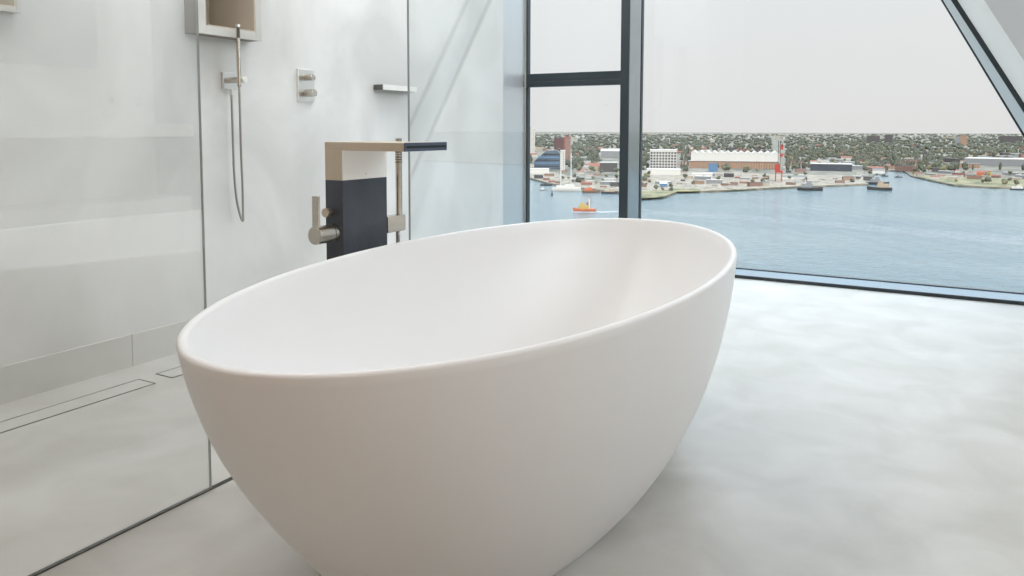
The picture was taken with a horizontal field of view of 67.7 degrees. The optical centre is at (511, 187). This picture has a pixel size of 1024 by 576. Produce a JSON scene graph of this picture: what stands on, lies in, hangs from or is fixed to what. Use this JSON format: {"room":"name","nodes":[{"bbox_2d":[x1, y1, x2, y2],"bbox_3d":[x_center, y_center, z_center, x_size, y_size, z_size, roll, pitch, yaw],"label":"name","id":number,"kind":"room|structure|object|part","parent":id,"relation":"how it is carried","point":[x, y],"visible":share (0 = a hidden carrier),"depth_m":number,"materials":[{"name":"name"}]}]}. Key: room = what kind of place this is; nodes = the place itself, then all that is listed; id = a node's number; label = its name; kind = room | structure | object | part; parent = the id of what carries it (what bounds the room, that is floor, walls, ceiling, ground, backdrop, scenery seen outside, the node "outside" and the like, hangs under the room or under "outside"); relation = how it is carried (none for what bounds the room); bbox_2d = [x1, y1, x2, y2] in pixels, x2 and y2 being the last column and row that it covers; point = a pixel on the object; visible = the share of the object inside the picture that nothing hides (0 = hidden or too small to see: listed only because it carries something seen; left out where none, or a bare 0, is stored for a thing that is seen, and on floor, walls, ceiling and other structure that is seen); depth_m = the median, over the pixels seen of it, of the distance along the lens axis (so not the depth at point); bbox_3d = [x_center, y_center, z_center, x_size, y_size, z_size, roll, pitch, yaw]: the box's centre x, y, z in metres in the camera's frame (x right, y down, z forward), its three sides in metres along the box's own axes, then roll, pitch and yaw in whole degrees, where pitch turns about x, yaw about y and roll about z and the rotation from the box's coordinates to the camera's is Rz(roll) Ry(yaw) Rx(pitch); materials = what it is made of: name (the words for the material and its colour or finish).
{"room":"bathroom","nodes":[
{"label":"bathroom","id":0,"kind":"room"},
{"bbox_2d":[0,0,502,366],"bbox_3d":[-2.073,-0.710,2.031,0.346,2.900,7.588,3,5,29],"label":"wall","id":1,"kind":"structure","parent":0,"point":[101,217],"depth_m":3.10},
{"bbox_2d":[0,0,20,13],"bbox_3d":[-1.784,-0.857,2.348,0.245,0.599,0.366,3,5,29],"label":"wall niche","id":2,"kind":"object","parent":1,"relation":"attached to","point":[7,6],"visible":1,"depth_m":2.46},
{"bbox_2d":[0,319,190,404],"bbox_3d":[-1.922,0.681,2.050,0.006,0.123,7.588,3,5,29],"label":"baseboard","id":3,"kind":"structure","parent":1,"relation":"attached to","point":[31,377],"depth_m":2.74,"materials":[{"name":"grey tile"}]},
{"bbox_2d":[184,0,261,41],"bbox_3d":[-1.281,-0.932,3.194,0.289,0.613,0.322,3,5,29],"label":"wall niche","id":4,"kind":"object","parent":1,"relation":"attached to","point":[217,18],"visible":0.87,"depth_m":3.26,"materials":[{"name":"white paint"}]},
{"bbox_2d":[221,24,247,221],"bbox_3d":[-1.156,-0.264,3.222,0.122,0.826,0.080,3,5,29],"label":"shower","id":5,"kind":"object","parent":1,"relation":"attached to","point":[231,81],"visible":1,"depth_m":3.21,"materials":[{"name":"metal"}]},
{"bbox_3d":[-1.200,-0.453,3.238,0.014,0.070,0.072,3,5,29],"label":"wall plate","id":6,"kind":"part","parent":5,"relation":"part of","materials":[{"name":"metal"}]},
{"bbox_3d":[-1.165,-0.451,3.201,0.084,0.026,0.026,3,5,29],"label":"holder arm","id":7,"kind":"part","parent":5,"relation":"part of","materials":[{"name":"metal"}]},
{"bbox_3d":[-1.117,-0.449,3.176,0.024,0.025,0.025,3,5,29],"label":"holder knob","id":8,"kind":"part","parent":5,"relation":"part of","materials":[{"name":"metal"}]},
{"bbox_2d":[296,69,316,101],"bbox_3d":[-0.957,-0.484,3.614,0.068,0.152,0.106,3,5,29],"label":"shower valve","id":9,"kind":"object","parent":1,"relation":"attached to","point":[306,92],"visible":1,"depth_m":3.60,"materials":[{"name":"metal"}]},
{"bbox_3d":[-0.957,-0.521,3.605,0.050,0.031,0.031,3,5,29],"label":"knob","id":10,"kind":"part","parent":9,"relation":"part of","materials":[{"name":"metal"}]},
{"bbox_3d":[-0.955,-0.448,3.609,0.056,0.036,0.036,3,5,29],"label":"knob","id":11,"kind":"part","parent":9,"relation":"part of","materials":[{"name":"metal"}]},
{"bbox_2d":[373,84,416,91],"bbox_3d":[-0.636,-0.543,4.179,0.070,0.028,0.294,3,5,29],"label":"shower shelf","id":12,"kind":"object","parent":1,"relation":"attached to","point":[379,86],"visible":1,"depth_m":4.12,"materials":[{"name":"metal"}]},
{"bbox_2d":[0,278,1023,575],"bbox_3d":[0.359,0.967,0.819,5.900,0.250,8.250,3,5,29],"label":"floor","id":13,"kind":"structure","parent":0,"point":[833,431],"depth_m":2.04,"materials":[{"name":"grey concrete"}]},
{"bbox_2d":[0,379,155,432],"bbox_3d":[-1.668,0.740,2.083,0.095,0.001,1.487,3,5,29],"label":"shower drain","id":14,"kind":"object","parent":13,"relation":"on","point":[35,416],"visible":1,"depth_m":2.49,"materials":[{"name":"white metal"}]},
{"bbox_2d":[28,477,232,575],"bbox_3d":[-0.948,0.780,1.572,0.011,0.003,4.100,3,5,29],"label":"channel","id":15,"kind":"object","parent":13,"relation":"on","point":[122,531],"visible":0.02,"depth_m":1.71,"materials":[{"name":"metal"}]},
{"bbox_2d":[195,0,211,487],"bbox_3d":[-1.352,-0.238,0.770,0.008,2.147,2.443,3,5,29],"label":"glass screen","id":16,"kind":"object","parent":15,"relation":"on","point":[196,1],"visible":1,"depth_m":1.85,"materials":[{"name":"clear glass"}]},
{"bbox_2d":[407,0,525,239],"bbox_3d":[-0.145,-0.398,2.910,0.008,2.147,0.823,3,5,29],"label":"glass screen","id":17,"kind":"object","parent":15,"relation":"on","point":[408,72],"visible":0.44,"depth_m":2.59,"materials":[{"name":"clear glass"}]},
{"bbox_2d":[156,366,182,377],"bbox_3d":[-0.990,0.651,3.284,0.095,0.001,1.148,3,5,29],"label":"shower drain","id":18,"kind":"object","parent":13,"relation":"on","point":[175,372],"visible":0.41,"depth_m":2.81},
{"bbox_2d":[308,138,446,259],"bbox_3d":[-0.368,0.292,2.271,0.293,0.872,0.372,3,5,29],"label":"faucet","id":19,"kind":"object","parent":13,"relation":"on","point":[355,212],"visible":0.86,"depth_m":2.23,"materials":[{"name":"metal"}]},
{"bbox_3d":[-0.553,0.070,2.154,0.024,0.092,0.008,3,5,29],"label":"mixer lever","id":20,"kind":"part","parent":19,"relation":"part of","materials":[{"name":"metal"}]},
{"bbox_3d":[-0.537,0.134,2.188,0.052,0.052,0.082,3,5,29],"label":"mixer knob","id":21,"kind":"part","parent":19,"relation":"part of","materials":[{"name":"metal"}]},
{"bbox_3d":[-0.531,0.072,2.210,0.027,0.027,0.030,3,5,29],"label":"diverter knob","id":22,"kind":"part","parent":19,"relation":"part of","materials":[{"name":"beige metal"}]},
{"bbox_3d":[-0.438,-0.070,2.280,0.002,0.086,0.202,3,5,29],"label":"plate","id":23,"kind":"part","parent":19,"relation":"part of","materials":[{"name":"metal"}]},
{"bbox_3d":[-0.370,-0.122,2.238,0.288,0.024,0.202,3,5,29],"label":"spout","id":24,"kind":"part","parent":19,"relation":"part of","materials":[{"name":"beige metal"}]},
{"bbox_3d":[-0.243,-0.117,2.167,0.004,0.024,0.202,3,5,29],"label":"spout","id":25,"kind":"part","parent":19,"relation":"part of","materials":[{"name":"black metal"}]},
{"bbox_2d":[176,218,736,575],"bbox_3d":[0.049,0.467,1.977,0.967,0.569,2.017,3,5,29],"label":"bathtub","id":26,"kind":"object","parent":13,"relation":"on","point":[495,400],"visible":1,"depth_m":1.34,"materials":[{"name":"ceramic"}]},
{"bbox_2d":[958,0,1023,101],"bbox_3d":[3.036,-0.806,3.433,3.329,2.900,0.850,3,5,29],"label":"wall","id":27,"kind":"structure","parent":0,"point":[1000,23],"depth_m":3.55,"materials":[{"name":"grey concrete"}]},
{"bbox_2d":[503,0,1023,304],"bbox_3d":[1.486,-0.896,4.582,3.946,2.900,0.362,3,5,29],"label":"window","id":28,"kind":"structure","parent":27,"relation":"in","point":[630,77],"depth_m":5.02,"materials":[{"name":"metal"}]},
{"bbox_3d":[0.454,-0.941,5.324,0.819,2.828,0.080,3,5,29],"label":"casement frame","id":29,"kind":"part","parent":28,"relation":"part of","materials":[{"name":"metal"}]},
{"bbox_3d":[1.588,0.542,4.676,3.545,0.018,0.215,3,5,29],"label":"sill","id":30,"kind":"part","parent":28,"relation":"part of","materials":[{"name":"metal"}]},
{"bbox_3d":[1.653,-0.903,4.676,3.545,2.900,0.035,3,5,29],"label":"frame","id":31,"kind":"part","parent":28,"relation":"part of","materials":[{"name":"black metal"}]},
{"label":"outside","id":32,"kind":"structure","parent":0,"visible":0},
{"bbox_2d":[530,132,1023,199],"bbox_3d":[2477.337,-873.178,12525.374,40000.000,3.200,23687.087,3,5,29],"label":"ground","id":33,"kind":"structure","parent":32,"point":[995,170],"depth_m":1515.42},
{"bbox_2d":[530,126,534,152],"bbox_3d":[51.073,-120.584,1991.740,18.830,80.918,16.600,0,4,1],"label":"apartment tower","id":34,"kind":"structure","parent":33,"relation":"on","point":[532,131],"depth_m":1983.73,"materials":[{"name":"white concrete"}]},
{"bbox_2d":[535,147,542,150],"bbox_3d":[91.213,-131.904,2601.118,27.181,11.397,11.868,2,5,23],"label":"house","id":35,"kind":"structure","parent":33,"relation":"on","point":[536,148],"depth_m":2595.81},
{"bbox_2d":[534,150,559,168],"bbox_3d":[64.127,-52.006,1395.623,47.036,34.472,34.400,0,4,3],"label":"office building","id":36,"kind":"structure","parent":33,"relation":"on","point":[550,159],"depth_m":1378.79,"materials":[{"name":"blue glass"}]},
{"bbox_2d":[554,137,563,149],"bbox_3d":[167.274,-155.235,2695.575,37.868,43.948,30.600,0,4,4],"label":"apartment block","id":37,"kind":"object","parent":33,"relation":"on","point":[558,141],"visible":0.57,"depth_m":2680.83,"materials":[{"name":"red brick"}]},
{"bbox_2d":[560,150,564,169],"bbox_3d":[87.796,-46.906,1317.862,8.352,36.176,10.600,0,4,4],"label":"apartment tower","id":38,"kind":"structure","parent":33,"relation":"on","point":[562,151],"depth_m":1312.77,"materials":[{"name":"white concrete"}]},
{"bbox_2d":[564,135,570,159],"bbox_3d":[129.996,-94.924,1798.998,16.910,59.266,14.600,0,4,4],"label":"brick tower","id":39,"kind":"structure","parent":33,"relation":"on","point":[567,139],"depth_m":1792.15,"materials":[{"name":"brick"}]},
{"bbox_2d":[589,163,599,170],"bbox_3d":[143.122,-35.948,1322.844,19.781,13.804,14.800,1,4,6],"label":"house","id":40,"kind":"structure","parent":33,"relation":"on","point":[596,165],"depth_m":1316.62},
{"bbox_2d":[600,162,616,171],"bbox_3d":[163.820,-35.270,1294.331,29.257,16.857,18.600,1,4,7],"label":"shed","id":41,"kind":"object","parent":33,"relation":"on","point":[605,166],"visible":0.89,"depth_m":1285.49,"materials":[{"name":"grey"}]},
{"bbox_2d":[601,149,618,157],"bbox_3d":[256.012,-87.962,1952.046,56.402,22.746,50.800,1,4,7],"label":"arched hall","id":42,"kind":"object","parent":33,"relation":"on","point":[605,153],"visible":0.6,"depth_m":1928.81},
{"bbox_2d":[604,178,616,180],"bbox_3d":[136.449,-11.128,1063.328,17.355,3.573,7.265,2,5,24],"label":"house","id":43,"kind":"structure","parent":33,"relation":"on","point":[605,179],"depth_m":1060.78,"materials":[{"name":"white"}]},
{"bbox_2d":[650,149,676,167],"bbox_3d":[264.045,-48.163,1332.415,45.623,37.231,26.650,1,4,11],"label":"office block","id":44,"kind":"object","parent":33,"relation":"on","point":[659,158],"visible":0.94,"depth_m":1319.51,"materials":[{"name":"white concrete"}]},
{"bbox_2d":[708,163,717,171],"bbox_3d":[342.437,-34.446,1299.102,15.852,15.252,14.600,1,4,15],"label":"shed","id":45,"kind":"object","parent":33,"relation":"on","point":[712,167],"visible":0.93,"depth_m":1292.41,"materials":[{"name":"blue"}]},
{"bbox_2d":[689,161,778,168],"bbox_3d":[411.976,-42.450,1421.624,159.827,12.960,20.600,1,5,16],"label":"building","id":46,"kind":"structure","parent":33,"relation":"on","point":[692,164],"depth_m":1410.80,"materials":[{"name":"brown brick"}]},
{"bbox_2d":[691,150,779,161],"bbox_3d":[489.492,-68.539,1677.200,184.386,26.622,60.800,1,5,16],"label":"warehouse","id":47,"kind":"structure","parent":33,"relation":"on","point":[701,155],"depth_m":1649.59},
{"bbox_2d":[737,148,749,151],"bbox_3d":[738.996,-118.341,2431.599,37.809,12.777,12.880,4,6,45],"label":"house","id":48,"kind":"structure","parent":33,"relation":"on","point":[739,149],"depth_m":2428.14,"materials":[{"name":"brick"}]},
{"bbox_2d":[530,133,1023,169],"bbox_3d":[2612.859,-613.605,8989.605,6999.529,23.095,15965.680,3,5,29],"label":"woodland","id":49,"kind":"object","parent":33,"relation":"on","point":[577,146],"visible":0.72,"depth_m":2887.72,"materials":[{"name":"green plant"}]},
{"bbox_2d":[537,133,1022,139],"bbox_3d":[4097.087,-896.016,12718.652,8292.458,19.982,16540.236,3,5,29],"label":"distant suburb","id":50,"kind":"object","parent":33,"relation":"on","point":[583,136],"visible":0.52,"depth_m":7886.12,"materials":[{"name":"green plant"}]},
{"bbox_2d":[795,168,805,172],"bbox_3d":[485.272,-28.620,1282.023,17.299,6.828,5.893,2,5,18],"label":"house","id":51,"kind":"structure","parent":33,"relation":"on","point":[797,170],"depth_m":1279.85,"materials":[{"name":"brick"}]},
{"bbox_2d":[817,160,829,162],"bbox_3d":[677.852,-57.131,1661.933,25.154,6.984,10.530,1,5,17],"label":"house","id":52,"kind":"structure","parent":33,"relation":"on","point":[821,161],"depth_m":1657.06,"materials":[{"name":"white"}]},
{"bbox_2d":[810,163,851,170],"bbox_3d":[561.875,-36.327,1344.264,67.858,13.102,26.600,2,5,23],"label":"slate hall","id":53,"kind":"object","parent":33,"relation":"on","point":[813,166],"visible":1,"depth_m":1334.09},
{"bbox_2d":[841,156,851,160],"bbox_3d":[791.776,-69.495,1805.911,24.584,10.327,10.706,3,5,30],"label":"house","id":54,"kind":"structure","parent":33,"relation":"on","point":[848,158],"depth_m":1801.36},
{"bbox_2d":[852,165,867,168],"bbox_3d":[632.533,-37.220,1399.200,33.986,6.866,13.796,3,5,38],"label":"house","id":55,"kind":"structure","parent":33,"relation":"on","point":[853,166],"depth_m":1394.36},
{"bbox_2d":[866,136,879,142],"bbox_3d":[1975.058,-261.974,4172.334,66.067,40.917,26.600,2,5,25],"label":"block","id":56,"kind":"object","parent":33,"relation":"on","point":[870,139],"visible":0.89,"depth_m":4160.26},
{"bbox_2d":[868,166,885,171],"bbox_3d":[635.520,-32.780,1328.871,11.320,8.672,28.090,-3,5,-34],"label":"house","id":57,"kind":"structure","parent":33,"relation":"on","point":[869,167],"depth_m":1329.86,"materials":[{"name":"brick"}]},
{"bbox_2d":[872,168,884,173],"bbox_3d":[607.587,-27.734,1264.428,18.945,8.248,14.800,2,5,26],"label":"house","id":58,"kind":"structure","parent":33,"relation":"on","point":[875,170],"depth_m":1259.09,"materials":[{"name":"white"}]},
{"bbox_2d":[885,134,892,142],"bbox_3d":[1918.133,-245.129,3883.723,35.130,50.779,26.600,2,5,26],"label":"high-rise","id":59,"kind":"structure","parent":33,"relation":"on","point":[888,137],"depth_m":3871.64,"materials":[{"name":"grey concrete"}]},
{"bbox_2d":[895,165,916,171],"bbox_3d":[689.623,-33.875,1334.783,11.980,10.192,35.167,-2,5,-28],"label":"house","id":60,"kind":"structure","parent":33,"relation":"on","point":[910,168],"depth_m":1330.19,"materials":[{"name":"brick"}]},
{"bbox_2d":[901,159,922,164],"bbox_3d":[818.001,-51.693,1559.901,39.546,12.187,13.472,3,5,31],"label":"house","id":61,"kind":"structure","parent":33,"relation":"on","point":[916,160],"depth_m":1554.39,"materials":[{"name":"brick"}]},
{"bbox_2d":[918,164,925,171],"bbox_3d":[696.290,-33.255,1298.425,10.873,14.488,14.267,-2,5,-28],"label":"tree","id":62,"kind":"object","parent":33,"relation":"on","point":[920,166],"visible":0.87,"depth_m":1296.36,"materials":[{"name":"green plant"}]},
{"bbox_2d":[940,165,946,170],"bbox_3d":[728.459,-31.919,1287.665,12.622,13.590,7.482,1,4,8],"label":"tree","id":63,"kind":"object","parent":33,"relation":"on","point":[944,167],"visible":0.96,"depth_m":1285.18,"materials":[{"name":"green plant"}]},
{"bbox_2d":[938,170,953,173],"bbox_3d":[717.006,-25.535,1261.587,8.860,4.758,21.827,-2,5,-29],"label":"house","id":64,"kind":"structure","parent":33,"relation":"on","point":[939,171],"depth_m":1257.24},
{"bbox_2d":[943,158,959,162],"bbox_3d":[888.245,-51.868,1541.352,12.831,15.644,27.319,-2,5,-30],"label":"house","id":65,"kind":"structure","parent":33,"relation":"on","point":[947,160],"depth_m":1536.28,"materials":[{"name":"grey"}]},
{"bbox_2d":[929,162,979,167],"bbox_3d":[855.116,-43.702,1478.957,89.168,8.664,24.600,3,5,30],"label":"warehouse","id":66,"kind":"structure","parent":33,"relation":"on","point":[976,165],"depth_m":1454.16,"materials":[{"name":"white"}]},
{"bbox_2d":[955,136,959,144],"bbox_3d":[2214.374,-234.134,3788.208,22.888,44.576,26.600,3,5,30],"label":"high-rise","id":67,"kind":"structure","parent":33,"relation":"on","point":[957,138],"depth_m":3778.26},
{"bbox_2d":[960,135,966,145],"bbox_3d":[2098.588,-219.047,3544.041,28.400,50.966,26.600,3,5,30],"label":"high-rise","id":68,"kind":"structure","parent":33,"relation":"on","point":[963,138],"depth_m":3532.49,"materials":[{"name":"orange brick"}]},
{"bbox_2d":[976,170,984,174],"bbox_3d":[738.035,-22.860,1201.477,11.764,8.615,16.800,3,5,31],"label":"building","id":69,"kind":"structure","parent":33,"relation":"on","point":[979,172],"depth_m":1196.02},
{"bbox_2d":[964,157,1023,166],"bbox_3d":[999.865,-52.658,1558.517,123.998,15.096,60.600,4,6,38],"label":"warehouse","id":70,"kind":"structure","parent":33,"relation":"on","point":[984,161],"depth_m":1541.54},
{"bbox_2d":[991,175,1000,177],"bbox_3d":[729.907,-17.064,1150.658,4.704,4.716,11.672,-2,5,-28],"label":"house","id":71,"kind":"structure","parent":33,"relation":"on","point":[992,176],"depth_m":1148.79,"materials":[{"name":"brick"}]},
{"bbox_2d":[1000,152,1009,155],"bbox_3d":[1355.801,-90.935,2097.266,21.259,11.373,9.985,1,4,6],"label":"house","id":72,"kind":"structure","parent":33,"relation":"on","point":[1001,153],"depth_m":2093.19,"materials":[{"name":"grey"}]},
{"bbox_2d":[999,136,1021,142],"bbox_3d":[2789.656,-267.950,4267.707,106.654,41.863,26.600,3,5,33],"label":"block","id":73,"kind":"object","parent":33,"relation":"on","point":[1002,139],"visible":0.82,"depth_m":4257.36,"materials":[{"name":"grey concrete"}]},
{"bbox_2d":[1002,172,1018,174],"bbox_3d":[797.268,-22.269,1220.313,8.208,4.838,20.220,-4,6,-41],"label":"house","id":74,"kind":"structure","parent":33,"relation":"on","point":[1003,173],"depth_m":1217.97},
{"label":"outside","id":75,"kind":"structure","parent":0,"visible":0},
{"bbox_2d":[642,172,865,190],"bbox_3d":[279.631,-7.052,1035.282,353.453,0.600,543.977,3,5,29],"label":"ground","id":76,"kind":"structure","parent":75,"point":[674,178],"depth_m":1055.09,"materials":[{"name":"beige concrete"}]},
{"bbox_2d":[660,181,666,186],"bbox_3d":[189.819,-4.475,955.563,9.516,6.848,12.800,1,4,11],"label":"shed","id":77,"kind":"object","parent":76,"relation":"on","point":[662,183],"visible":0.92,"depth_m":950.18,"materials":[{"name":"white"}]},
{"bbox_2d":[647,168,680,174],"bbox_3d":[241.943,-25.593,1217.898,52.661,9.465,30.600,1,4,11],"label":"podium","id":78,"kind":"object","parent":76,"relation":"on","point":[654,171],"visible":0.89,"depth_m":1203.78,"materials":[{"name":"white concrete"}]},
{"bbox_2d":[692,173,712,177],"bbox_3d":[283.656,-18.085,1138.670,30.228,6.666,18.600,1,4,14],"label":"shed","id":79,"kind":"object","parent":76,"relation":"on","point":[693,174],"visible":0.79,"depth_m":1131.67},
{"bbox_2d":[694,176,710,179],"bbox_3d":[273.030,-13.913,1092.387,21.899,5.308,8.890,3,5,30],"label":"house","id":80,"kind":"structure","parent":76,"relation":"on","point":[695,177],"depth_m":1088.32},
{"bbox_2d":[706,179,721,183],"bbox_3d":[269.021,-8.099,1014.967,20.127,5.419,8.171,1,4,10],"label":"house","id":81,"kind":"structure","parent":76,"relation":"on","point":[718,181],"depth_m":1011.71,"materials":[{"name":"white"}]},
{"bbox_2d":[724,173,733,176],"bbox_3d":[326.524,-18.578,1148.703,13.623,6.312,6.399,4,6,40],"label":"house","id":82,"kind":"structure","parent":76,"relation":"on","point":[725,174],"depth_m":1145.57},
{"bbox_2d":[728,184,737,187],"bbox_3d":[271.574,-2.087,938.008,11.715,5.094,5.549,2,5,20],"label":"house","id":83,"kind":"structure","parent":76,"relation":"on","point":[729,185],"depth_m":935.90,"materials":[{"name":"white"}]},
{"bbox_2d":[747,182,762,185],"bbox_3d":[306.843,-4.232,963.438,18.537,5.671,6.315,-1,4,-13],"label":"house","id":84,"kind":"structure","parent":76,"relation":"on","point":[748,183],"depth_m":960.67,"materials":[{"name":"brick"}]},
{"bbox_2d":[760,181,769,185],"bbox_3d":[322.774,-5.067,974.906,11.237,5.667,5.835,0,4,-6],"label":"house","id":85,"kind":"structure","parent":76,"relation":"on","point":[765,183],"depth_m":972.71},
{"bbox_2d":[775,140,782,181],"bbox_3d":[368.894,-36.841,1054.479,10.500,56.780,10.000,2,5,19],"label":"crane","id":86,"kind":"object","parent":76,"relation":"on","point":[777,166],"visible":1,"depth_m":1051.49,"materials":[{"name":"red metal"}]},
{"bbox_2d":[786,182,795,184],"bbox_3d":[362.118,-5.150,991.166,11.705,3.539,3.987,4,6,40],"label":"house","id":87,"kind":"structure","parent":76,"relation":"on","point":[787,183],"depth_m":988.99,"materials":[{"name":"brick"}]},
{"bbox_2d":[782,175,806,178],"bbox_3d":[410.553,-15.071,1108.472,33.970,5.769,18.800,2,5,20],"label":"shed","id":88,"kind":"object","parent":76,"relation":"on","point":[783,176],"visible":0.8,"depth_m":1102.76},
{"bbox_2d":[835,180,844,182],"bbox_3d":[440.844,-7.825,1025.585,12.126,3.997,4.131,1,4,7],"label":"house","id":89,"kind":"structure","parent":76,"relation":"on","point":[836,181],"depth_m":1023.63,"materials":[{"name":"brick"}]},
{"bbox_2d":[842,176,854,179],"bbox_3d":[476.239,-13.130,1080.562,15.919,6.403,6.099,0,4,5],"label":"house","id":90,"kind":"structure","parent":76,"relation":"on","point":[843,177],"depth_m":1078.01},
{"bbox_2d":[863,176,871,180],"bbox_3d":[504.382,-12.981,1082.248,11.261,5.971,5.289,2,5,24],"label":"house","id":91,"kind":"structure","parent":76,"relation":"on","point":[866,178],"depth_m":1080.12,"materials":[{"name":"grey"}]},
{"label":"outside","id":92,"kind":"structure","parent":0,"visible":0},
{"bbox_2d":[530,171,618,190],"bbox_3d":[64.685,-12.878,1105.971,344.717,0.600,351.315,3,5,29],"label":"ground","id":93,"kind":"structure","parent":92,"point":[556,177],"depth_m":1043.57,"materials":[{"name":"beige concrete"}]},
{"bbox_2d":[534,175,542,178],"bbox_3d":[38.659,-15.824,1109.013,12.067,5.604,5.668,2,5,21],"label":"house","id":94,"kind":"structure","parent":93,"relation":"on","point":[535,176],"depth_m":1106.27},
{"bbox_2d":[530,168,548,173],"bbox_3d":[42.822,-26.779,1232.173,34.279,8.821,18.600,0,4,2],"label":"shed","id":95,"kind":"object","parent":93,"relation":"on","point":[532,170],"visible":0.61,"depth_m":1223.33,"materials":[{"name":"white"}]},
{"bbox_2d":[581,182,591,184],"bbox_3d":[95.870,-5.402,979.303,13.900,4.703,5.602,1,4,9],"label":"house","id":96,"kind":"structure","parent":93,"relation":"on","point":[582,183],"depth_m":977.00,"materials":[{"name":"brick"}]},
{"bbox_2d":[600,181,615,184],"bbox_3d":[123.890,-5.807,983.928,19.409,4.930,7.879,2,5,19],"label":"house","id":97,"kind":"structure","parent":93,"relation":"on","point":[601,182],"depth_m":980.94,"materials":[{"name":"white"}]},
{"bbox_2d":[610,182,618,186],"bbox_3d":[130.521,-4.220,956.443,14.347,5.954,6.739,1,4,15],"label":"house","id":98,"kind":"structure","parent":93,"relation":"on","point":[616,184],"depth_m":953.43,"materials":[{"name":"grey"}]},
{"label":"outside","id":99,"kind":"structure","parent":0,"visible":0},
{"bbox_2d":[530,172,1023,291],"bbox_3d":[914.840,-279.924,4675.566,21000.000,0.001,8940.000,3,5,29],"label":"river water","id":100,"kind":"structure","parent":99,"point":[919,230],"depth_m":598.10,"materials":[{"name":"blue liquid"}]},
{"bbox_2d":[552,153,580,190],"bbox_3d":[65.206,-18.637,910.390,34.671,46.000,9.001,0,4,4],"label":"ship","id":101,"kind":"object","parent":100,"relation":"on","point":[569,186],"visible":0.98,"depth_m":909.33,"materials":[{"name":"white metal"}]},
{"bbox_2d":[573,199,595,211],"bbox_3d":[65.118,15.706,684.690,20.654,11.685,5.784,1,4,5],"label":"tugboat","id":102,"kind":"object","parent":100,"relation":"on","point":[582,207],"visible":1,"depth_m":683.39,"materials":[{"name":"orange metal"}]},
{"bbox_2d":[582,187,599,192],"bbox_3d":[92.124,2.854,889.373,20.989,6.439,5.878,1,4,6],"label":"barge","id":103,"kind":"object","parent":100,"relation":"on","point":[589,190],"visible":0.98,"depth_m":887.83,"materials":[{"name":"orange metal"}]},
{"bbox_2d":[571,211,618,212],"bbox_3d":[75.887,21.416,681.408,44.488,0.001,32.855,3,5,29],"label":"wake","id":104,"kind":"object","parent":100,"relation":"on","point":[571,211],"visible":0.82,"depth_m":682.05,"materials":[{"name":"white liquid"}]},
{"bbox_2d":[601,189,617,193],"bbox_3d":[111.979,4.354,875.985,19.524,5.558,5.468,1,4,7],"label":"barge","id":105,"kind":"object","parent":100,"relation":"on","point":[610,191],"visible":0.97,"depth_m":874.28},
{"bbox_2d":[797,179,822,190],"bbox_3d":[362.938,-3.239,928.631,29.229,13.800,8.185,2,5,21],"label":"boat","id":106,"kind":"object","parent":100,"relation":"on","point":[807,185],"visible":0.98,"depth_m":926.81,"materials":[{"name":"grey metal"}]},
{"bbox_2d":[867,177,888,184],"bbox_3d":[494.747,-9.158,1030.882,27.035,10.684,7.571,2,5,26],"label":"boat","id":107,"kind":"object","parent":100,"relation":"on","point":[872,181],"visible":0.71,"depth_m":1030.15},
{"bbox_2d":[867,181,891,190],"bbox_3d":[451.705,-2.390,937.299,28.269,11.172,7.916,2,5,26],"label":"boat","id":108,"kind":"object","parent":100,"relation":"on","point":[880,186],"visible":1,"depth_m":934.30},
{"bbox_2d":[1010,185,1023,189],"bbox_3d":[623.781,0.111,942.142,14.822,6.185,4.151,3,5,33],"label":"cabin cruiser","id":109,"kind":"object","parent":100,"relation":"on","point":[1019,187],"visible":0.98,"depth_m":940.94,"materials":[{"name":"white"}]},
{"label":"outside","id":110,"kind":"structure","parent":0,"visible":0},
{"bbox_2d":[912,172,1023,186],"bbox_3d":[707.787,-10.997,1099.301,243.254,0.600,328.700,3,5,29],"label":"grass bank","id":111,"kind":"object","parent":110,"point":[996,182],"visible":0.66,"depth_m":1043.06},
{"bbox_2d":[930,175,939,179],"bbox_3d":[614.493,-14.624,1108.075,13.189,5.807,5.744,3,5,29],"label":"house","id":112,"kind":"structure","parent":111,"relation":"on","point":[931,176],"depth_m":1106.00,"materials":[{"name":"white"}]},
{"bbox_2d":[947,176,957,178],"bbox_3d":[642.177,-14.125,1112.118,13.269,4.317,5.793,3,5,35],"label":"house","id":113,"kind":"structure","parent":111,"relation":"on","point":[948,177],"depth_m":1111.14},
{"bbox_2d":[967,175,981,178],"bbox_3d":[679.745,-15.326,1121.297,18.676,5.482,6.362,3,5,37],"label":"house","id":114,"kind":"structure","parent":111,"relation":"on","point":[968,176],"depth_m":1118.63,"materials":[{"name":"brick"}]},
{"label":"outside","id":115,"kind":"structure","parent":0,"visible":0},
{"bbox_2d":[641,188,699,198],"bbox_3d":[170.982,5.817,860.743,58.930,0.600,158.221,3,5,29],"label":"grass bank","id":116,"kind":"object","parent":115,"point":[654,193],"visible":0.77,"depth_m":861.67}
]}

